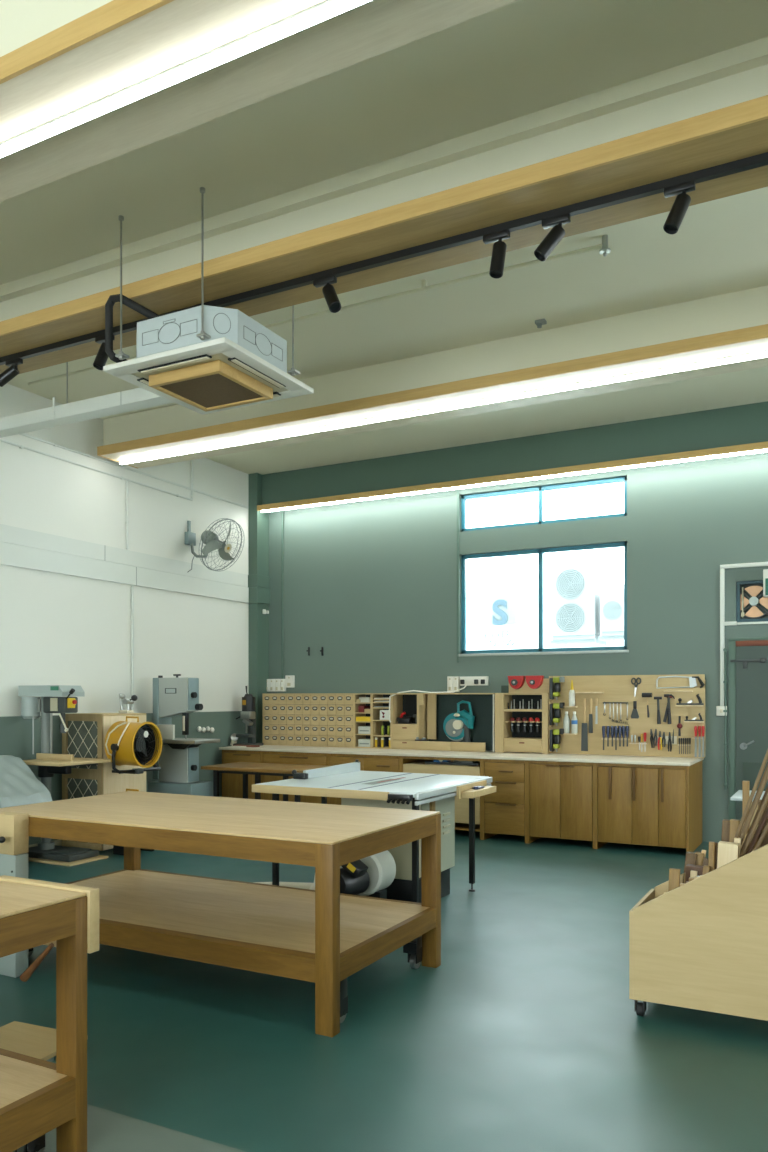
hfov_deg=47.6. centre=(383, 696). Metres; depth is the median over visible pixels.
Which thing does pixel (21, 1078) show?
shelf
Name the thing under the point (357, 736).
shelf unit
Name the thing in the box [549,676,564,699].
cordless drill
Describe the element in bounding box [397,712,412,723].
drill
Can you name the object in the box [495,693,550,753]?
shelf unit
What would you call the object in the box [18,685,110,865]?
press
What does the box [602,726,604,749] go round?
chisel
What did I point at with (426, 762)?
tray
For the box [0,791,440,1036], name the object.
workbench
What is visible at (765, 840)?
wood board
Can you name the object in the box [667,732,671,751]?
pliers
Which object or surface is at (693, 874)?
wood offcut
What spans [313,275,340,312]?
spotlight
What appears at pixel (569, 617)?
fan grille
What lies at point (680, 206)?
spotlight
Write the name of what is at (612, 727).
chisel
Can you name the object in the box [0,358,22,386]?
spotlight
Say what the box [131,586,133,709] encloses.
conduit pipe
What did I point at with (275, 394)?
outlet
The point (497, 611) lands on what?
sign
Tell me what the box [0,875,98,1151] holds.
workbench
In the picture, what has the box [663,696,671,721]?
hammer
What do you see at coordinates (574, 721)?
bottle
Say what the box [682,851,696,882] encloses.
wood offcut
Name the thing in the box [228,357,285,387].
outlet
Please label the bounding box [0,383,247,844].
wall
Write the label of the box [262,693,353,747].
drawer cabinet
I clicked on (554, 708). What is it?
cordless drill
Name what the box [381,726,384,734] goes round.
bottle
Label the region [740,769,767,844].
wooden stick
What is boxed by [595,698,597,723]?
scraper
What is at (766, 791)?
wooden stick
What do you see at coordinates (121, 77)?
ceiling beam
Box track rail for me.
[0,152,767,364]
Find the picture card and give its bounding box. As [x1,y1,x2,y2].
[380,710,388,719]
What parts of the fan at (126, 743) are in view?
power cord, carry handle, motor, blade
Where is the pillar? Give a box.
[248,473,268,742]
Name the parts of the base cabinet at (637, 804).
handle, door, handle, door, handle, door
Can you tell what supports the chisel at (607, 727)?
hanging from the tool rack
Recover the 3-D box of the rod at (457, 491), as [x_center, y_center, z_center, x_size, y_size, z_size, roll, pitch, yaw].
[0.877,-1.425,10.323,0.030,2.030,0.012,0,0,28]
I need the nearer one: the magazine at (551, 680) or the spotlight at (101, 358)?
the spotlight at (101, 358)
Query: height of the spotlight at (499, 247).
0.237 m
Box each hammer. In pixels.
[654,697,661,723]
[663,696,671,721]
[664,694,674,723]
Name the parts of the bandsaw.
badge plate, knob, knob, knob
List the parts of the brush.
handle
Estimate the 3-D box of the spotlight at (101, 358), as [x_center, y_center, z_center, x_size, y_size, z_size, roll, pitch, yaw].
[-1.898,-2.319,5.856,0.140,0.235,0.116,0,0,28]
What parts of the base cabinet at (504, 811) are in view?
drawer, drawer, drawer, handle, handle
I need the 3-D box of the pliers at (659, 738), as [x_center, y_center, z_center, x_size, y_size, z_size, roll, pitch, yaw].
[2.857,0.451,9.005,0.050,0.198,0.018,0,0,28]
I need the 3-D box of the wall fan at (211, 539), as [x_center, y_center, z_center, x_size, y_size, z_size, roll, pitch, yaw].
[-2.025,-1.788,10.274,0.648,0.624,0.642,0,0,28]
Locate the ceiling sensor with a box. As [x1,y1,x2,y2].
[535,319,546,327]
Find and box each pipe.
[0,439,192,500]
[19,433,247,508]
[28,235,610,385]
[125,481,128,548]
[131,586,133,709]
[191,460,192,499]
[281,510,283,678]
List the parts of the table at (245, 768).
leg, leg, frame, leg, leg, leg, leg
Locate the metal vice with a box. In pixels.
[415,737,428,740]
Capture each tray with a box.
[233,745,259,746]
[405,760,479,766]
[456,780,495,798]
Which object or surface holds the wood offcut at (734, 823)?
on the cart
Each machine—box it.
[0,755,52,807]
[118,693,137,712]
[230,686,262,745]
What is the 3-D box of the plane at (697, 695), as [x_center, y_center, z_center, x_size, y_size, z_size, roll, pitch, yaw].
[3.114,0.023,8.853,0.260,0.117,0.050,0,0,28]
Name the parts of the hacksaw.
frame, blade, grip plate, handle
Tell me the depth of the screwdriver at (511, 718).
9.71 m
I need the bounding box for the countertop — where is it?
[219,745,703,765]
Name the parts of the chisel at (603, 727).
handle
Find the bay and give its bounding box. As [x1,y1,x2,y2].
[415,693,494,751]
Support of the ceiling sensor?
attached to the ceiling
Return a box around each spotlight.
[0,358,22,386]
[93,335,113,369]
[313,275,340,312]
[483,229,509,278]
[534,213,570,260]
[663,180,695,233]
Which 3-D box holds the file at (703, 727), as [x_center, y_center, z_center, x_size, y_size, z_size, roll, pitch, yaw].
[3.228,0.450,8.797,0.031,0.314,0.031,0,0,28]
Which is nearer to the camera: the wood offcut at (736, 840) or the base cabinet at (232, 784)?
the wood offcut at (736, 840)
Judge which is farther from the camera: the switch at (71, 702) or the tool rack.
the tool rack
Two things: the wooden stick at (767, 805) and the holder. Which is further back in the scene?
the holder
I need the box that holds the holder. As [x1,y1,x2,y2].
[509,679,548,692]
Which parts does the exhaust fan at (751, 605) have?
blade, motor, blade, blade, plate, blade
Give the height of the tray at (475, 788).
0.088 m
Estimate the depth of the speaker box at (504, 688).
9.76 m
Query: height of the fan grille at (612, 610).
0.271 m
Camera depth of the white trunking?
8.93 m
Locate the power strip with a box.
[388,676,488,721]
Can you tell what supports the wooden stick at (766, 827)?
on the cart
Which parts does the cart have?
panel, panel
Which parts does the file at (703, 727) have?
blade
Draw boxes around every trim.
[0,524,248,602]
[248,574,269,604]
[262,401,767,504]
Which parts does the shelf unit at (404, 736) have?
drawer, drawer, panel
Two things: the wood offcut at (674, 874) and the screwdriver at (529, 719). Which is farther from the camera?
the screwdriver at (529, 719)
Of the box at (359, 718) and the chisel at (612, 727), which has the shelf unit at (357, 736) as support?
the box at (359, 718)
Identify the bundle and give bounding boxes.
[359,697,369,701]
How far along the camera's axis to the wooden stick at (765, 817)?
4.01 m
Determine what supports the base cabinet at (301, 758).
on the floor
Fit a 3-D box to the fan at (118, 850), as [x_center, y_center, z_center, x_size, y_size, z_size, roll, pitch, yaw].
[-2.413,1.194,8.391,0.344,0.613,0.439,0,0,24]
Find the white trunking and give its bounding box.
[720,562,767,705]
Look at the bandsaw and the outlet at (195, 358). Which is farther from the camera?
the bandsaw
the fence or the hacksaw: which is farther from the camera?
the hacksaw
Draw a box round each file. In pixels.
[694,726,696,756]
[698,726,700,756]
[702,726,704,756]
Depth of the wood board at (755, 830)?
4.23 m
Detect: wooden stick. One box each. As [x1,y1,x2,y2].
[733,749,767,842]
[739,764,767,837]
[739,793,767,857]
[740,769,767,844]
[740,786,767,854]
[745,805,767,854]
[746,809,767,853]
[754,823,767,850]
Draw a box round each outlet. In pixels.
[137,378,148,385]
[138,354,211,373]
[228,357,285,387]
[273,392,280,397]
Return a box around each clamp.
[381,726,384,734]
[381,738,384,746]
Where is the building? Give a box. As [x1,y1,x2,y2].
[467,584,623,649]
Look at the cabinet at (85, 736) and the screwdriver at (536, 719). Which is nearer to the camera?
the cabinet at (85, 736)
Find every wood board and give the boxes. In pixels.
[742,781,749,848]
[753,830,761,850]
[758,800,767,847]
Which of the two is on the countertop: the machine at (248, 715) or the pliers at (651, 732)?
the machine at (248, 715)
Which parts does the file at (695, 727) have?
handle, blade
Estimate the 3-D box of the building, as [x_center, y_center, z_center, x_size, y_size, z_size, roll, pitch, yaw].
[3.934,0.920,12.846,13.000,5.160,0.600,0,0,28]
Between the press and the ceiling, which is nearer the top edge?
the ceiling
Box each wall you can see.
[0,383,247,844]
[269,452,767,841]
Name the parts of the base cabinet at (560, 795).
door, door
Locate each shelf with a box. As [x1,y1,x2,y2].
[0,1055,66,1107]
[71,870,429,952]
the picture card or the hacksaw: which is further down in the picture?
the picture card
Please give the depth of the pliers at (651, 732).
9.04 m
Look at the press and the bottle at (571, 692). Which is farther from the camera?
the bottle at (571, 692)
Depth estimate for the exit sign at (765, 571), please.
8.54 m
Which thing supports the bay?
on the countertop
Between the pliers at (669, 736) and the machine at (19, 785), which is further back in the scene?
the pliers at (669, 736)
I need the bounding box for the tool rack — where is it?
[602,738,628,739]
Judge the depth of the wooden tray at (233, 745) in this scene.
10.76 m
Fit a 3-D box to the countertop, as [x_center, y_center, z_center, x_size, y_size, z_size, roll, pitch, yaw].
[0.635,0.634,9.864,5.538,0.028,0.950,0,0,28]
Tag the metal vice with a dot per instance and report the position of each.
(417, 738)
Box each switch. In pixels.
[67,698,75,707]
[285,675,294,687]
[716,706,726,715]
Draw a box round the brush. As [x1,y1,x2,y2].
[631,701,638,718]
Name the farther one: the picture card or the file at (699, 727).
the picture card
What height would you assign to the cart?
1.200 m
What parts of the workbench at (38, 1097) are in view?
shelf rail, vice handle, shelf rail, leg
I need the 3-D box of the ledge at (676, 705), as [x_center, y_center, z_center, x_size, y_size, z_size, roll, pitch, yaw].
[3.111,0.089,8.854,0.263,0.014,0.090,0,0,28]
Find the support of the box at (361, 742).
on the shelf unit at (357, 736)
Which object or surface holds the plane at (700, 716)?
on the ledge at (684, 721)
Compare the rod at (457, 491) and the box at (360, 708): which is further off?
the box at (360, 708)
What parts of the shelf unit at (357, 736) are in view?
panel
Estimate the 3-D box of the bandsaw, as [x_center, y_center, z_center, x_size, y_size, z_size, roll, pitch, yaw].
[-2.203,0.625,9.430,0.760,1.749,0.440,0,0,28]
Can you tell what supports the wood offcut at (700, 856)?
on the cart
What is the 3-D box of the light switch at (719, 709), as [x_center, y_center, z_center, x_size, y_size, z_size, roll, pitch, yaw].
[3.470,0.143,8.940,0.100,0.100,0.044,0,0,28]
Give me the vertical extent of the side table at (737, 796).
0.750 m
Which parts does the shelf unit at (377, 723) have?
panel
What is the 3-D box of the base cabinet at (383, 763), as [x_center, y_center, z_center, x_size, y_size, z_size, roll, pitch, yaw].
[-0.025,1.074,10.194,0.940,0.852,0.940,0,0,28]
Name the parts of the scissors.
handle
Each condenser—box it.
[550,565,605,645]
[598,589,623,642]
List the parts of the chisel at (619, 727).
handle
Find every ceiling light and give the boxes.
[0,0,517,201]
[97,324,767,467]
[257,441,767,512]
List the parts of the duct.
hanging rod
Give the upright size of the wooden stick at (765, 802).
1.614 m
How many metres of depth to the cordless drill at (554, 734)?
9.44 m
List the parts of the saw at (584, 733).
handle, blade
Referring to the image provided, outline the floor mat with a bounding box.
[13,1104,245,1151]
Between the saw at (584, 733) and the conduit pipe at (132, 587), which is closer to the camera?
the saw at (584, 733)
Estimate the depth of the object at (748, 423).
9.75 m
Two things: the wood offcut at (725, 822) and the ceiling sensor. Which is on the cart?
the wood offcut at (725, 822)
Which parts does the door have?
handle, panel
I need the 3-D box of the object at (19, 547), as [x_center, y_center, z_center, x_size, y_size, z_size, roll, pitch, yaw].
[-4.870,-1.414,5.528,0.032,0.372,13.250,0,0,28]
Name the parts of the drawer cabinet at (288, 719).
drawer, drawer, drawer, drawer, drawer, drawer, drawer, drawer, drawer, drawer, drawer, drawer, drawer, drawer, drawer, panel, drawer, drawer, drawer, drawer, drawer, drawer, drawer, drawer, drawer, drawer, drawer, drawer, drawer, drawer, drawer, drawer, drawer, drawer, drawer, drawer, drawer, drawer, drawer, drawer, drawer, drawer, drawer, drawer, drawer, drawer, drawer, drawer, drawer, drawer, drawer, drawer, drawer, drawer, drawer, drawer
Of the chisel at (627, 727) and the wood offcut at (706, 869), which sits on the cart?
the wood offcut at (706, 869)
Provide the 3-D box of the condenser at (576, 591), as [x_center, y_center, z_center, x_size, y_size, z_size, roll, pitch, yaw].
[2.845,-1.319,12.784,0.670,1.100,0.713,0,0,28]
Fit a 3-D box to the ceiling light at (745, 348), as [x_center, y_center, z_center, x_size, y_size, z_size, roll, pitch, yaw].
[1.735,-2.498,6.777,10.240,0.124,0.590,0,0,28]
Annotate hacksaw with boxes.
[656,676,704,688]
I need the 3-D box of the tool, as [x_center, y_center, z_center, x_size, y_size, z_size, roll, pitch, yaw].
[3.033,0.298,8.924,0.054,0.206,0.033,0,0,28]
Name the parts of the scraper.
blade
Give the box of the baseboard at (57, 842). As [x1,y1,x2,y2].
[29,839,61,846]
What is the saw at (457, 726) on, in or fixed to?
on the countertop
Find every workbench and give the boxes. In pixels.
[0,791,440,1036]
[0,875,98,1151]
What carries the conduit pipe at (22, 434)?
attached to the wall at (56, 629)
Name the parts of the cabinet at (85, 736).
door frame, panel, panel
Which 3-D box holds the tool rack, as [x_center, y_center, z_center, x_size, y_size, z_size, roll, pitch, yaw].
[2.454,0.447,9.226,0.284,0.018,0.044,0,0,28]
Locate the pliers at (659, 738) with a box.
[658,731,661,749]
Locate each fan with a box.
[105,716,161,773]
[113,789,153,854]
[185,518,243,571]
[736,580,767,621]
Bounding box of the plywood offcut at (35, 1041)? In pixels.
[0,1021,87,1060]
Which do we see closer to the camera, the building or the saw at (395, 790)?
the saw at (395, 790)
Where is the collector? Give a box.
[253,850,395,898]
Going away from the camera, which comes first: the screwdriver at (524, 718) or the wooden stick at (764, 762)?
the wooden stick at (764, 762)
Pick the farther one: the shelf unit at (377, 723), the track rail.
the shelf unit at (377, 723)
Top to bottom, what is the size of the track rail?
0.039 m
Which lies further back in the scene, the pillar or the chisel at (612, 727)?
the pillar
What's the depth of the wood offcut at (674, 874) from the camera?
4.10 m
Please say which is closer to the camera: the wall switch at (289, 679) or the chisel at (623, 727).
the chisel at (623, 727)
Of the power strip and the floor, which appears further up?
the power strip
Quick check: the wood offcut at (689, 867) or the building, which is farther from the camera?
the building
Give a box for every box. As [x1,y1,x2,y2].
[356,716,369,720]
[358,706,369,711]
[358,726,369,733]
[358,739,369,746]
[501,685,508,692]
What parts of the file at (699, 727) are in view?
handle, blade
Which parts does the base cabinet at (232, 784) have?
door, drawer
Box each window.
[459,542,628,656]
[461,477,626,531]
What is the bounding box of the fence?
[292,760,359,778]
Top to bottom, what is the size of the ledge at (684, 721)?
0.014 m
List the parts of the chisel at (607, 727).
handle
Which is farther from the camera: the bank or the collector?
the bank
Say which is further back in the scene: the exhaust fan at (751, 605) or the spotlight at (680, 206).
the exhaust fan at (751, 605)
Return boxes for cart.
[629,841,767,1020]
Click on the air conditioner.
(203, 359)
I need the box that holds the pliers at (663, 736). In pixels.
[662,732,665,746]
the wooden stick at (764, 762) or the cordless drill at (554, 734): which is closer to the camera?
the wooden stick at (764, 762)
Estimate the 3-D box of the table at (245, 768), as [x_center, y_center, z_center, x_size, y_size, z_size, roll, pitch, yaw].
[-1.228,1.125,9.426,1.350,0.750,0.700,0,0,28]
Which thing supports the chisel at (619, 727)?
hanging from the tool rack
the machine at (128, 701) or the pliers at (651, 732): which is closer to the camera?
the machine at (128, 701)
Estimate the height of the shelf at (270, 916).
0.015 m
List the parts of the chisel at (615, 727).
handle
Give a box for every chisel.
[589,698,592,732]
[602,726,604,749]
[606,726,609,746]
[611,726,613,746]
[614,726,617,749]
[618,726,621,746]
[622,726,624,746]
[626,726,628,746]
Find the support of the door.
in the wall at (372, 584)
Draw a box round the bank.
[267,679,285,691]
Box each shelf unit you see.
[354,693,371,747]
[372,693,391,748]
[392,693,417,749]
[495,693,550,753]
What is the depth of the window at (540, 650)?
9.93 m
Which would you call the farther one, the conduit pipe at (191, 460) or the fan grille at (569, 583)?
the fan grille at (569, 583)
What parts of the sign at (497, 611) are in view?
panel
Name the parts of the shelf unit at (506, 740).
shelf, shelf, drawer, slotted shelf, panel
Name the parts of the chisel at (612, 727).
handle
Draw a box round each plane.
[676,694,703,704]
[684,713,703,720]
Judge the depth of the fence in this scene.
6.86 m
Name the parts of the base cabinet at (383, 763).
door, drawer, drawer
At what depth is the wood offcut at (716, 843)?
4.17 m
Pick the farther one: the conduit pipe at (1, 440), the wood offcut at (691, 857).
the conduit pipe at (1, 440)
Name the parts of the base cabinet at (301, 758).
door, handle, drawer, door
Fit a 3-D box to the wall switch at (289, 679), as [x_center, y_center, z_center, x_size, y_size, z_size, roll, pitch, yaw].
[-1.235,-0.204,11.411,0.122,0.158,0.052,0,0,28]
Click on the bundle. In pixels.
(362, 699)
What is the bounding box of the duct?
[0,362,173,437]
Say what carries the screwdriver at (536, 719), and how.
hanging from the shelf unit at (506, 740)
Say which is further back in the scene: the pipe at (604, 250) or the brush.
the brush
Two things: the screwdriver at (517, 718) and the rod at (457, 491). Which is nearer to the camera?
the screwdriver at (517, 718)
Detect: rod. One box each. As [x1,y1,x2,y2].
[457,491,458,661]
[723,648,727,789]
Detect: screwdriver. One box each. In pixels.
[510,717,513,731]
[516,717,520,731]
[522,717,526,731]
[528,718,532,731]
[535,718,539,731]
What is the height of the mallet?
0.259 m
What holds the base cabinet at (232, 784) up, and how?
on the floor
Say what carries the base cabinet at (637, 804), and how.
on the floor
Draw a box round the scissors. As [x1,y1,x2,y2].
[631,677,640,694]
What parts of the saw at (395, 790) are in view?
leg, rail, throat plate, leg, wood handle, edge rail, leg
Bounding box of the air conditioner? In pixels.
[103,187,313,414]
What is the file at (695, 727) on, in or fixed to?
hanging from the tool rack
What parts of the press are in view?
motor, rack rod, table arm, lever, feed handle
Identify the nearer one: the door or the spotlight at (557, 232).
the spotlight at (557, 232)
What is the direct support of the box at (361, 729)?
on the shelf unit at (357, 736)
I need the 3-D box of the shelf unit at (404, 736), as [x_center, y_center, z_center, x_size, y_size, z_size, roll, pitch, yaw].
[0.308,0.287,10.411,0.348,0.664,0.286,0,0,28]
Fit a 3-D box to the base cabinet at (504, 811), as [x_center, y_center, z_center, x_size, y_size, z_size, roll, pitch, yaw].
[1.452,1.074,9.417,0.491,0.852,0.940,0,0,28]
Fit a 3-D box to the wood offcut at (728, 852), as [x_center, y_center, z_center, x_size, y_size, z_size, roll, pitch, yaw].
[1.548,1.026,3.954,0.121,0.733,0.060,0,0,28]
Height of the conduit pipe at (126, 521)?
0.740 m
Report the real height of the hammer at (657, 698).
0.285 m
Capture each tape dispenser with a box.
[508,676,524,688]
[525,676,543,688]
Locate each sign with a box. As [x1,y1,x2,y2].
[484,597,518,647]
[763,569,767,597]
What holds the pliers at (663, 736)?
attached to the pegboard
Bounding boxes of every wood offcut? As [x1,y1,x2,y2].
[668,868,680,891]
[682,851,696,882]
[685,864,702,883]
[690,870,697,877]
[695,852,703,865]
[702,865,710,874]
[708,841,714,871]
[715,842,717,868]
[717,841,739,867]
[721,819,729,841]
[729,819,739,841]
[734,838,741,856]
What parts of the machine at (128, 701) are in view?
handle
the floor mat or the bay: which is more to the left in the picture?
the floor mat
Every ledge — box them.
[676,705,703,706]
[684,721,703,722]
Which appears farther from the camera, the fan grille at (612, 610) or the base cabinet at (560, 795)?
the fan grille at (612, 610)
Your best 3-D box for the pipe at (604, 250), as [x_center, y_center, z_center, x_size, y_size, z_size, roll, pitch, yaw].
[-0.910,-2.865,6.750,5.303,0.129,0.070,0,0,28]
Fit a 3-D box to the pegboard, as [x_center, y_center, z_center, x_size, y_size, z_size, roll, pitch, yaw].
[2.587,0.194,9.293,1.610,0.850,0.238,0,0,28]
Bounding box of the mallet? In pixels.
[642,693,651,717]
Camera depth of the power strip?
10.21 m
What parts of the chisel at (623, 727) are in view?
handle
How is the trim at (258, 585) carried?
attached to the wall at (56, 629)
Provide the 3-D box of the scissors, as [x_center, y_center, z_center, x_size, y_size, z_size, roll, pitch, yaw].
[2.647,-0.104,9.133,0.108,0.205,0.018,0,0,28]
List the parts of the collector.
label plate, motor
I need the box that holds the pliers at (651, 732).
[650,729,654,747]
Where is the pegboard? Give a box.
[551,674,704,757]
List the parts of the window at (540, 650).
sill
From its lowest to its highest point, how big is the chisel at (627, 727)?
0.216 m
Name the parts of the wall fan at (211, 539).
wall plate, arm, motor, blade, blade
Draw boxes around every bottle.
[563,711,569,732]
[569,680,574,705]
[571,711,577,732]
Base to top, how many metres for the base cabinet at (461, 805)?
0.852 m
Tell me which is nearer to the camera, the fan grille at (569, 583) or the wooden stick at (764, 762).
the wooden stick at (764, 762)
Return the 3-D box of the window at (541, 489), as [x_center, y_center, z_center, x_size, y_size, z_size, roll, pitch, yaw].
[1.803,-2.180,9.944,1.960,0.440,0.060,0,0,28]
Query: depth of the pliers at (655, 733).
9.02 m
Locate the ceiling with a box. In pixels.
[0,0,767,474]
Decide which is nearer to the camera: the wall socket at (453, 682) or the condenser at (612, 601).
the wall socket at (453, 682)
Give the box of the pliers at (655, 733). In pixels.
[653,729,657,745]
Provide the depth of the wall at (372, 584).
10.23 m
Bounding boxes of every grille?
[133,724,158,764]
[555,569,584,598]
[555,603,584,632]
[603,601,621,619]
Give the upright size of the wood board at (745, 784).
0.979 m
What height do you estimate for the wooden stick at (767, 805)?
1.493 m
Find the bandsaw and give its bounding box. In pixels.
[147,674,219,795]
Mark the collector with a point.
(372, 874)
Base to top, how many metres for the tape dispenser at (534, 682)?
0.145 m
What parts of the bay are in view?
panel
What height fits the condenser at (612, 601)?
0.700 m
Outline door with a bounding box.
[729,637,767,820]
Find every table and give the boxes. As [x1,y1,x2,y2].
[201,762,327,803]
[730,790,764,839]
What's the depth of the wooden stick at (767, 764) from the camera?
4.05 m
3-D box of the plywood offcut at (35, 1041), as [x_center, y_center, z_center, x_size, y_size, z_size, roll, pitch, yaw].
[-1.532,1.470,3.703,0.420,0.018,0.300,0,0,23]
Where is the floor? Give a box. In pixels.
[0,830,767,1151]
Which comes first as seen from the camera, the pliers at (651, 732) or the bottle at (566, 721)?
the pliers at (651, 732)
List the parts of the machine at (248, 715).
motor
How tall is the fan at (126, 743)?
0.552 m
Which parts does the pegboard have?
magnetic strip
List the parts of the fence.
lock handle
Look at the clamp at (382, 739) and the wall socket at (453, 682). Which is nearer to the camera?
the wall socket at (453, 682)
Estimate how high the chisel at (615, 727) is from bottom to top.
0.254 m
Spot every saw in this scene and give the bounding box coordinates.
[252,771,495,902]
[443,700,474,741]
[581,698,587,750]
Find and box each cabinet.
[0,853,27,977]
[62,713,145,850]
[222,750,261,799]
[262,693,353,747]
[262,751,327,803]
[328,753,400,804]
[401,756,481,839]
[482,759,526,842]
[527,760,594,848]
[595,761,701,852]
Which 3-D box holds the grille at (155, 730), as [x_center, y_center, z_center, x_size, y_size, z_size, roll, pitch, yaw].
[-2.283,0.456,8.332,0.013,0.400,0.393,0,0,24]
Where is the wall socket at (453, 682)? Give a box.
[447,676,459,691]
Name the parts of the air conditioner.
hanging rod, hanging rod, fascia panel, panel, grille frame, hanging rod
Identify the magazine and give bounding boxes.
[549,678,553,698]
[549,704,553,724]
[549,730,553,750]
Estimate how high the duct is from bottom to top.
0.610 m
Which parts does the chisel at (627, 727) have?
handle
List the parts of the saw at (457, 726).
motor, handle, arm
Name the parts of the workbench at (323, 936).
vice handle, shelf rail, leg, shelf rail, shelf rail, leg, shelf rail, leg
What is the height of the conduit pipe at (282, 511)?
2.380 m
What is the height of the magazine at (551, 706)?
0.232 m
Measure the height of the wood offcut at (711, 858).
0.700 m
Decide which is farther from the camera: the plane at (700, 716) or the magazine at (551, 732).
the magazine at (551, 732)
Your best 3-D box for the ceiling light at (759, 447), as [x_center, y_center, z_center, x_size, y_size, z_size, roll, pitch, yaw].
[2.915,-2.453,9.014,10.235,0.081,0.170,0,0,28]
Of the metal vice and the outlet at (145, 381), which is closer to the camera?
the outlet at (145, 381)

